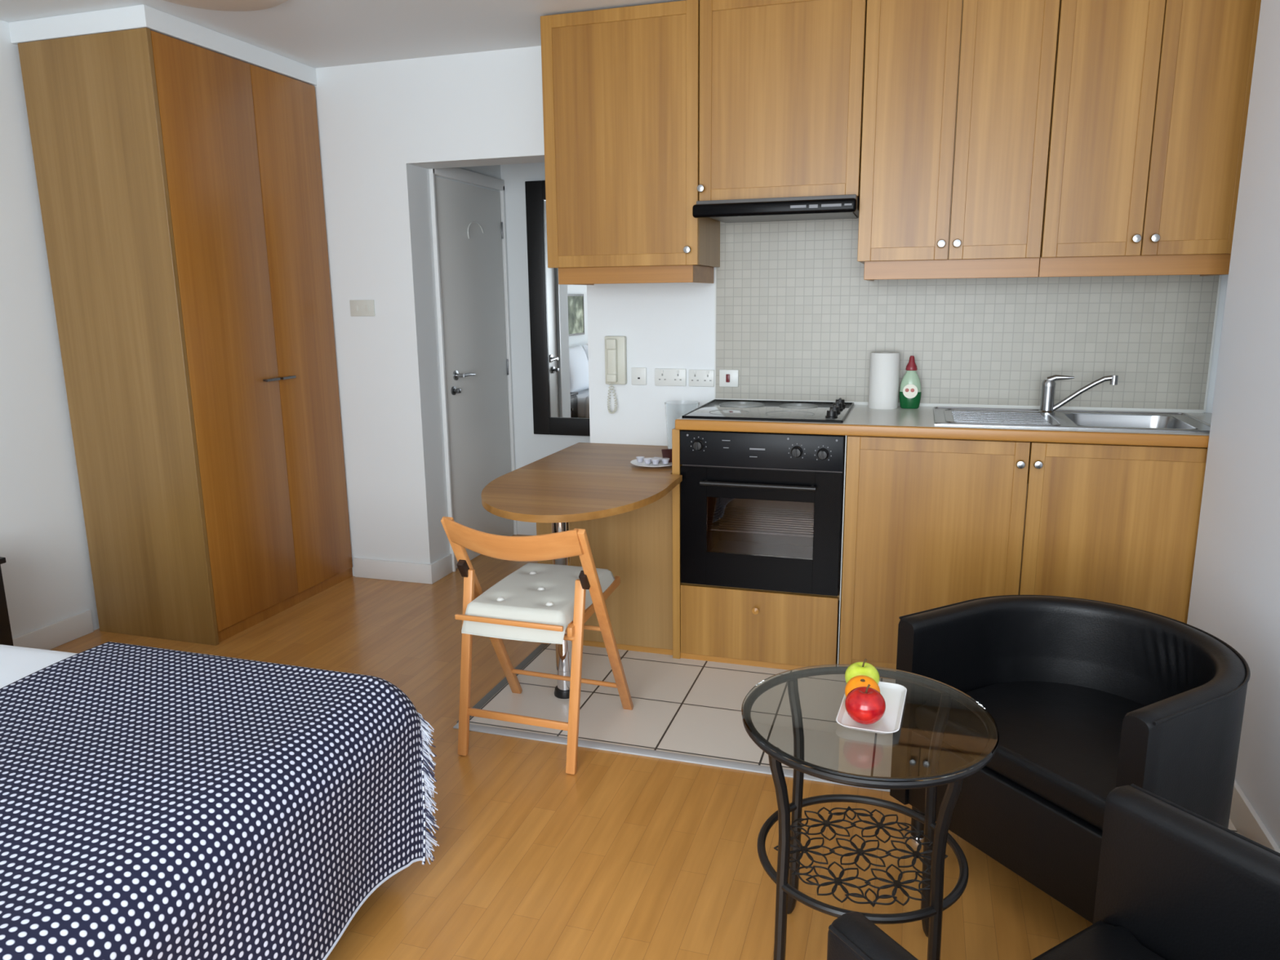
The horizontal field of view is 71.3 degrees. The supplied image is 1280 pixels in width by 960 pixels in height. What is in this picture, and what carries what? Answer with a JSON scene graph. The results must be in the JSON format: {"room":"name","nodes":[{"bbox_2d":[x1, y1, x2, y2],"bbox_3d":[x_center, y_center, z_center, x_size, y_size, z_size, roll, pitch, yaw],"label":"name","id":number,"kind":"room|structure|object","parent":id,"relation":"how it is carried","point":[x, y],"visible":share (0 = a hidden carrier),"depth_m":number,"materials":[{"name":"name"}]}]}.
{"room":"studio apartment","nodes":[
{"label":"studio apartment","id":0,"kind":"room"},
{"bbox_2d":[0,19,99,638],"bbox_3d":[-2.868,-0.253,2.255,0.120,2.431,5.291,3,12,17],"label":"wall","id":1,"kind":"structure","parent":0,"point":[46,573],"depth_m":3.53,"materials":[{"name":"white paint"}]},
{"bbox_2d":[12,609,93,649],"bbox_3d":[-2.951,0.997,1.965,0.014,0.100,4.010,3,12,17],"label":"baseboard","id":2,"kind":"structure","parent":1,"relation":"attached to","point":[57,633],"depth_m":3.69,"materials":[{"name":"white paint"}]},
{"bbox_2d":[0,0,686,68],"bbox_3d":[-0.579,-1.469,1.764,4.620,0.100,6.200,3,12,17],"label":"ceiling","id":3,"kind":"structure","parent":0,"point":[315,33],"depth_m":3.41,"materials":[{"name":"white paint"}]},
{"bbox_2d":[163,0,288,11],"bbox_3d":[-1.417,-1.622,2.938,0.516,0.054,0.516,3,12,17],"label":"ceiling lamp","id":4,"kind":"object","parent":3,"relation":"attached to","point":[216,5],"visible":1,"depth_m":3.06,"materials":[{"name":"beige glass"}]},
{"bbox_2d":[428,164,513,568],"bbox_3d":[-0.912,-0.802,4.821,0.100,2.431,0.885,3,12,17],"label":"wall","id":5,"kind":"structure","parent":0,"point":[494,171],"depth_m":4.71,"materials":[{"name":"white paint"}]},
{"bbox_2d":[428,167,517,572],"bbox_3d":[-0.867,-0.593,4.796,0.022,2.030,0.783,3,12,17],"label":"trim","id":6,"kind":"structure","parent":5,"relation":"attached to","point":[454,173],"depth_m":4.54,"materials":[{"name":"white paint"}]},
{"bbox_2d":[435,176,513,567],"bbox_3d":[-0.856,-0.565,4.802,0.082,1.957,0.740,3,12,17],"label":"door","id":7,"kind":"structure","parent":5,"relation":"in","point":[470,233],"depth_m":4.75,"materials":[{"name":"white paint"}]},
{"bbox_2d":[500,162,590,469],"bbox_3d":[0.414,-0.816,4.819,2.435,2.431,0.100,3,12,17],"label":"wall","id":8,"kind":"structure","parent":0,"point":[530,447],"depth_m":5.10,"materials":[{"name":"white paint"}]},
{"bbox_2d":[516,520,536,535],"bbox_3d":[0.367,0.334,5.014,2.325,0.100,0.014,3,12,17],"label":"baseboard","id":9,"kind":"structure","parent":8,"relation":"attached to","point":[526,528],"depth_m":5.33,"materials":[{"name":"white paint"}]},
{"bbox_2d":[524,180,590,435],"bbox_3d":[-0.296,-0.937,4.948,0.679,1.400,0.029,3,12,17],"label":"mirror","id":10,"kind":"object","parent":8,"relation":"attached to","point":[558,317],"visible":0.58,"depth_m":5.03,"materials":[{"name":"black wood"}]},
{"bbox_2d":[50,534,1238,959],"bbox_3d":[-0.552,1.018,2.276,4.620,0.124,6.200,3,12,17],"label":"floor","id":11,"kind":"structure","parent":0,"point":[623,856],"depth_m":2.40,"materials":[{"name":"laminate"}]},
{"bbox_2d":[0,556,13,645],"bbox_3d":[-2.388,0.542,2.991,0.358,0.506,0.380,3,12,17],"label":"base cabinet","id":12,"kind":"object","parent":11,"relation":"on","point":[6,637],"visible":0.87,"depth_m":3.08,"materials":[{"name":"black wood"}]},
{"bbox_2d":[17,27,352,645],"bbox_3d":[-1.897,-0.579,3.977,0.642,2.355,0.964,3,12,17],"label":"wardrobe","id":13,"kind":"object","parent":11,"relation":"on","point":[180,191],"visible":1,"depth_m":3.63,"materials":[{"name":"brown wood"}]},
{"bbox_2d":[8,4,316,85],"bbox_3d":[-1.936,-1.772,3.740,0.646,0.074,0.969,3,12,17],"label":"bulkhead","id":14,"kind":"structure","parent":13,"relation":"on","point":[138,16],"depth_m":3.35,"materials":[{"name":"white paint"}]},
{"bbox_2d":[457,643,548,723],"bbox_3d":[-0.493,0.741,3.315,0.030,0.006,0.715,3,12,17],"label":"trim","id":15,"kind":"structure","parent":11,"relation":"on","point":[492,692],"depth_m":3.28,"materials":[{"name":"grey"}]},
{"bbox_2d":[440,516,633,774],"bbox_3d":[-0.305,0.449,2.814,0.491,0.776,0.590,3,12,17],"label":"folding chair","id":16,"kind":"object","parent":11,"relation":"on","point":[575,542],"visible":0.77,"depth_m":2.63,"materials":[{"name":"brown wood"}]},
{"bbox_2d":[461,562,615,644],"bbox_3d":[-0.307,0.374,2.821,0.339,0.087,0.491,3,12,17],"label":"seat cushion","id":17,"kind":"object","parent":16,"relation":"on","point":[535,593],"visible":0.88,"depth_m":2.66,"materials":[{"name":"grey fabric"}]},
{"bbox_2d":[481,442,682,698],"bbox_3d":[-0.161,0.336,3.426,0.651,0.739,1.329,3,12,17],"label":"dining table","id":18,"kind":"object","parent":11,"relation":"on","point":[578,482],"visible":0.91,"depth_m":3.13,"materials":[{"name":"brown wood"}]},
{"bbox_2d":[630,457,671,467],"bbox_3d":[0.057,-0.064,3.489,0.188,0.014,0.188,3,12,17],"label":"saucer","id":19,"kind":"object","parent":18,"relation":"on","point":[634,462],"visible":0.61,"depth_m":3.46,"materials":[{"name":"white ceramic"}]},
{"bbox_2d":[635,456,644,462],"bbox_3d":[0.001,-0.080,3.492,0.034,0.020,0.034,3,12,17],"label":"pot","id":20,"kind":"object","parent":19,"relation":"on","point":[640,459],"visible":1,"depth_m":3.48,"materials":[{"name":"white ceramic"}]},
{"bbox_2d":[636,457,643,462],"bbox_3d":[0.001,-0.080,3.492,0.033,0.018,0.033,3,12,17],"label":"cup","id":21,"kind":"object","parent":20,"relation":"on","point":[639,460],"depth_m":3.48,"materials":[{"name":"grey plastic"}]},
{"bbox_2d":[643,457,651,463],"bbox_3d":[0.029,-0.073,3.458,0.034,0.020,0.034,3,12,17],"label":"pot","id":22,"kind":"object","parent":19,"relation":"on","point":[647,460],"visible":1,"depth_m":3.45,"materials":[{"name":"white ceramic"}]},
{"bbox_2d":[651,458,659,464],"bbox_3d":[0.060,-0.071,3.443,0.034,0.020,0.034,3,12,17],"label":"pot","id":23,"kind":"object","parent":19,"relation":"on","point":[655,461],"visible":1,"depth_m":3.43,"materials":[{"name":"white ceramic"}]},
{"bbox_2d":[650,457,662,462],"bbox_3d":[0.064,-0.080,3.526,0.044,0.010,0.060,6,13,28],"label":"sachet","id":24,"kind":"object","parent":19,"relation":"on","point":[660,458],"visible":0.3,"depth_m":3.53,"materials":[{"name":"white paper"}]},
{"bbox_2d":[661,457,669,463],"bbox_3d":[0.098,-0.073,3.452,0.034,0.020,0.034,3,12,17],"label":"pot","id":25,"kind":"object","parent":19,"relation":"on","point":[665,460],"visible":1,"depth_m":3.44,"materials":[{"name":"white ceramic"}]},
{"bbox_2d":[662,459,669,463],"bbox_3d":[0.098,-0.072,3.452,0.033,0.018,0.033,3,12,17],"label":"cup","id":26,"kind":"object","parent":25,"relation":"on","point":[664,461],"depth_m":3.44,"materials":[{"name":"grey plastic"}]},
{"bbox_2d":[661,448,671,462],"bbox_3d":[0.110,-0.095,3.503,0.044,0.049,0.040,-3,12,-11],"label":"sachet","id":27,"kind":"object","parent":19,"relation":"on","point":[666,453],"visible":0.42,"depth_m":3.50,"materials":[{"name":"red"}]},
{"bbox_2d":[664,400,699,448],"bbox_3d":[0.177,-0.221,3.755,0.146,0.211,0.146,3,12,17],"label":"canister","id":28,"kind":"object","parent":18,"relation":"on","point":[674,410],"visible":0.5,"depth_m":3.70,"materials":[{"name":"white"}]},
{"bbox_2d":[536,489,672,655],"bbox_3d":[-0.059,0.277,3.788,0.568,0.715,0.569,3,12,17],"label":"base cabinet","id":29,"kind":"object","parent":11,"relation":"on","point":[636,545],"visible":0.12,"depth_m":3.50,"materials":[{"name":"brown wood"}]},
{"bbox_2d":[453,722,889,791],"bbox_3d":[0.477,0.871,2.634,2.280,0.006,0.037,3,12,17],"label":"trim","id":30,"kind":"structure","parent":11,"relation":"on","point":[484,729],"depth_m":2.77,"materials":[{"name":"grey metal"}]},
{"bbox_2d":[671,427,847,670],"bbox_3d":[0.508,0.217,3.573,0.632,0.908,0.616,3,12,17],"label":"base cabinet","id":31,"kind":"object","parent":11,"relation":"on","point":[758,628],"visible":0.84,"depth_m":3.37,"materials":[{"name":"brown wood"}]},
{"bbox_2d":[681,582,839,664],"bbox_3d":[0.532,0.506,3.656,0.598,0.308,0.560,3,12,17],"label":"drawer","id":32,"kind":"object","parent":31,"relation":"attached to","point":[838,596],"depth_m":3.40,"materials":[{"name":"brown wood"}]},
{"bbox_2d":[680,430,845,595],"bbox_3d":[0.502,0.077,3.490,0.593,0.591,0.539,3,12,17],"label":"oven","id":33,"kind":"object","parent":31,"relation":"in","point":[764,511],"visible":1,"depth_m":3.27,"materials":[{"name":"black metal"}]},
{"bbox_2d":[741,664,999,959],"bbox_3d":[0.447,0.746,1.810,0.486,0.587,0.486,1,12,10],"label":"coffee table","id":34,"kind":"object","parent":11,"relation":"on","point":[944,735],"visible":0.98,"depth_m":1.71,"materials":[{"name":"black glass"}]},
{"bbox_2d":[835,681,906,734],"bbox_3d":[0.460,0.449,1.765,0.117,0.012,0.226,4,12,20],"label":"plate","id":35,"kind":"object","parent":34,"relation":"on","point":[894,695],"visible":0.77,"depth_m":1.73,"materials":[{"name":"white ceramic"}]},
{"bbox_2d":[844,658,879,684],"bbox_3d":[0.454,0.398,1.822,0.069,0.070,0.069,3,12,17],"label":"apple","id":36,"kind":"object","parent":35,"relation":"on","point":[856,668],"visible":0.54,"depth_m":1.80,"materials":[{"name":"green food"}]},
{"bbox_2d":[844,675,879,697],"bbox_3d":[0.438,0.418,1.757,0.068,0.065,0.068,3,12,17],"label":"orange","id":37,"kind":"object","parent":35,"relation":"on","point":[859,681],"visible":0.51,"depth_m":1.74,"materials":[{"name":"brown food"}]},
{"bbox_2d":[844,684,885,724],"bbox_3d":[0.425,0.420,1.685,0.075,0.075,0.075,3,12,17],"label":"apple","id":38,"kind":"object","parent":35,"relation":"on","point":[865,705],"visible":1,"depth_m":1.66,"materials":[{"name":"red food"}]},
{"bbox_2d":[839,435,1030,669],"bbox_3d":[1.096,0.247,3.393,0.595,0.908,0.618,3,12,17],"label":"base cabinet","id":39,"kind":"object","parent":11,"relation":"on","point":[930,523],"visible":0.8,"depth_m":3.11,"materials":[{"name":"brown wood"}]},
{"bbox_2d":[675,404,1212,448],"bbox_3d":[1.119,-0.216,3.292,1.887,0.038,0.609,3,12,17],"label":"countertop","id":40,"kind":"structure","parent":39,"relation":"on","point":[861,420],"depth_m":3.05,"materials":[{"name":"white laminate"}]},
{"bbox_2d":[682,397,853,422],"bbox_3d":[0.516,-0.287,3.481,0.584,0.038,0.551,3,12,17],"label":"cooktop","id":41,"kind":"object","parent":40,"relation":"in","point":[837,411],"visible":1,"depth_m":3.43,"materials":[{"name":"grey glass"}]},
{"bbox_2d":[867,351,900,408],"bbox_3d":[0.966,-0.395,3.534,0.114,0.218,0.114,3,12,17],"label":"paper towel roll","id":42,"kind":"object","parent":40,"relation":"on","point":[884,366],"visible":1,"depth_m":3.49,"materials":[{"name":"white paper"}]},
{"bbox_2d":[899,355,921,408],"bbox_3d":[1.062,-0.384,3.503,0.084,0.205,0.052,3,12,17],"label":"soap bottle","id":43,"kind":"object","parent":40,"relation":"on","point":[910,393],"visible":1,"depth_m":3.49,"materials":[{"name":"green plastic"}]},
{"bbox_2d":[905,388,914,391],"bbox_3d":[1.053,-0.350,3.485,0.036,0.015,0.001,3,12,17],"label":"print","id":44,"kind":"object","parent":43,"relation":"attached to","point":[906,389],"depth_m":3.49,"materials":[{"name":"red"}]},
{"bbox_2d":[933,406,1210,432],"bbox_3d":[1.503,-0.142,3.182,0.876,0.162,0.470,3,12,17],"label":"sink","id":45,"kind":"object","parent":40,"relation":"in","point":[943,415],"visible":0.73,"depth_m":3.23,"materials":[{"name":"silver metal"}]},
{"bbox_2d":[1037,374,1118,414],"bbox_3d":[1.599,-0.313,3.266,0.254,0.145,0.058,3,12,17],"label":"tap","id":46,"kind":"object","parent":40,"relation":"on","point":[1047,406],"visible":1,"depth_m":3.27,"materials":[{"name":"silver metal"}]},
{"bbox_2d":[826,783,1279,959],"bbox_3d":[0.668,0.873,1.126,0.657,0.605,0.574,-7,13,-29],"label":"armchair","id":47,"kind":"object","parent":11,"relation":"on","point":[1174,882],"visible":1,"depth_m":1.35,"materials":[{"name":"black leather"}]},
{"bbox_2d":[1031,920,1164,959],"bbox_3d":[0.652,0.818,1.142,0.540,0.069,0.484,-7,13,-29],"label":"seat cushion","id":48,"kind":"object","parent":47,"relation":"on","point":[1104,940],"depth_m":1.40,"materials":[{"name":"black leather"}]},
{"bbox_2d":[889,595,1250,924],"bbox_3d":[1.054,0.660,2.141,0.574,0.605,0.657,-7,13,-28],"label":"armchair","id":49,"kind":"object","parent":11,"relation":"on","point":[1086,699],"visible":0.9,"depth_m":2.07,"materials":[{"name":"black leather"}]},
{"bbox_2d":[964,681,1144,830],"bbox_3d":[1.026,0.613,2.116,0.484,0.069,0.540,-7,13,-28],"label":"seat cushion","id":50,"kind":"object","parent":49,"relation":"on","point":[1058,748],"depth_m":2.03,"materials":[{"name":"black leather"}]},
{"bbox_2d":[1018,441,1208,623],"bbox_3d":[1.668,0.279,3.219,0.600,0.904,0.618,3,12,17],"label":"base cabinet","id":51,"kind":"object","parent":11,"relation":"on","point":[1116,524],"visible":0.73,"depth_m":2.93,"materials":[{"name":"brown wood"}]},
{"bbox_3d":[-1.807,0.824,1.832,2.120,0.468,1.385,3,12,17],"label":"bed","id":52,"kind":"object","parent":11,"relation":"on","visible":0},
{"bbox_2d":[0,644,78,688],"bbox_3d":[-1.996,0.665,1.857,1.030,0.215,1.423,3,12,17],"label":"duvet","id":53,"kind":"object","parent":52,"relation":"on","point":[16,663],"visible":0.32,"depth_m":2.29,"materials":[{"name":"white fabric"}]},
{"bbox_2d":[0,641,439,959],"bbox_3d":[-1.138,0.807,1.642,0.955,0.479,1.487,3,12,17],"label":"throw blanket","id":54,"kind":"object","parent":52,"relation":"on","point":[156,803],"visible":1,"depth_m":1.74,"materials":[{"name":"blue fabric"}]},
{"bbox_2d":[314,45,1227,617],"bbox_3d":[0.099,-0.636,3.959,4.520,2.431,0.196,3,12,17],"label":"wall","id":55,"kind":"structure","parent":0,"point":[382,126],"depth_m":4.11,"materials":[{"name":"white paint"}]},
{"bbox_2d":[349,299,375,315],"bbox_3d":[-1.325,-0.820,4.258,0.132,0.076,0.012,3,12,17],"label":"light switch","id":56,"kind":"object","parent":55,"relation":"attached to","point":[365,307],"visible":1,"depth_m":4.25,"materials":[{"name":"white plastic"}]},
{"bbox_2d":[353,553,452,584],"bbox_3d":[-1.216,0.438,4.590,0.447,0.100,0.210,3,12,17],"label":"baseboard","id":57,"kind":"structure","parent":55,"relation":"attached to","point":[422,573],"depth_m":4.50,"materials":[{"name":"white paint"}]},
{"bbox_2d":[604,336,626,413],"bbox_3d":[-0.110,-0.461,3.925,0.095,0.339,0.058,3,12,17],"label":"wall phone","id":58,"kind":"object","parent":55,"relation":"attached to","point":[615,347],"visible":1,"depth_m":3.90,"materials":[{"name":"white plastic"}]},
{"bbox_2d":[540,0,719,284],"bbox_3d":[-0.024,-1.278,3.528,0.609,0.982,0.428,3,12,17],"label":"upper cabinet","id":59,"kind":"object","parent":55,"relation":"attached to","point":[620,86],"visible":0.99,"depth_m":3.35,"materials":[{"name":"brown wood"}]},
{"bbox_2d":[631,367,646,385],"bbox_3d":[-0.005,-0.456,3.918,0.068,0.076,0.011,3,12,17],"label":"wall socket","id":60,"kind":"object","parent":55,"relation":"attached to","point":[638,375],"visible":1,"depth_m":3.91,"materials":[{"name":"white plastic"}]},
{"bbox_2d":[654,368,686,386],"bbox_3d":[0.132,-0.446,3.876,0.140,0.075,0.013,3,12,17],"label":"wall socket","id":61,"kind":"object","parent":55,"relation":"attached to","point":[663,376],"visible":1,"depth_m":3.87,"materials":[{"name":"white plastic"}]},
{"bbox_2d":[688,369,714,386],"bbox_3d":[0.265,-0.437,3.836,0.112,0.072,0.013,3,12,17],"label":"wall socket","id":62,"kind":"object","parent":55,"relation":"attached to","point":[700,378],"visible":1,"depth_m":3.83,"materials":[{"name":"white plastic"}]},
{"bbox_2d":[692,194,859,222],"bbox_3d":[0.534,-1.012,3.366,0.580,0.060,0.476,3,12,17],"label":"hood","id":63,"kind":"object","parent":55,"relation":"attached to","point":[847,206],"visible":0.94,"depth_m":3.17,"materials":[{"name":"black metal"}]},
{"bbox_2d":[697,0,866,200],"bbox_3d":[0.542,-1.389,3.326,0.578,0.694,0.428,3,12,17],"label":"upper cabinet","id":64,"kind":"object","parent":55,"relation":"attached to","point":[781,82],"visible":0.83,"depth_m":3.15,"materials":[{"name":"brown wood"}]},
{"bbox_2d":[857,0,1059,280],"bbox_3d":[1.112,-1.219,3.183,0.602,0.982,0.428,3,12,17],"label":"upper cabinet","id":65,"kind":"object","parent":55,"relation":"attached to","point":[957,102],"visible":1,"depth_m":3.02,"materials":[{"name":"brown wood"}]},
{"bbox_2d":[714,217,1221,413],"bbox_3d":[1.200,-0.662,3.493,1.852,0.753,0.014,3,12,17],"label":"backsplash","id":66,"kind":"structure","parent":55,"relation":"attached to","point":[797,315],"depth_m":3.52,"materials":[{"name":"tile"}]},
{"bbox_2d":[719,369,738,386],"bbox_3d":[0.377,-0.432,3.792,0.082,0.073,0.018,3,12,17],"label":"switch","id":67,"kind":"object","parent":66,"relation":"attached to","point":[727,378],"visible":1,"depth_m":3.79,"materials":[{"name":"white plastic"}]},
{"bbox_2d":[1038,0,1261,277],"bbox_3d":[1.684,-1.189,3.008,0.592,0.982,0.428,3,12,17],"label":"upper cabinet","id":68,"kind":"object","parent":55,"relation":"attached to","point":[1150,98],"visible":0.92,"depth_m":2.85,"materials":[{"name":"brown wood"}]},
{"bbox_2d":[1186,0,1279,848],"bbox_3d":[1.336,-0.014,0.872,0.298,2.431,5.091,3,12,17],"label":"wall","id":69,"kind":"structure","parent":0,"point":[1234,599],"depth_m":2.43,"materials":[{"name":"white paint"}]},
{"bbox_2d":[1229,779,1279,853],"bbox_3d":[1.118,1.174,0.895,0.014,0.100,4.340,3,12,17],"label":"baseboard","id":70,"kind":"structure","parent":69,"relation":"attached to","point":[1243,816],"depth_m":2.28,"materials":[{"name":"white paint"}]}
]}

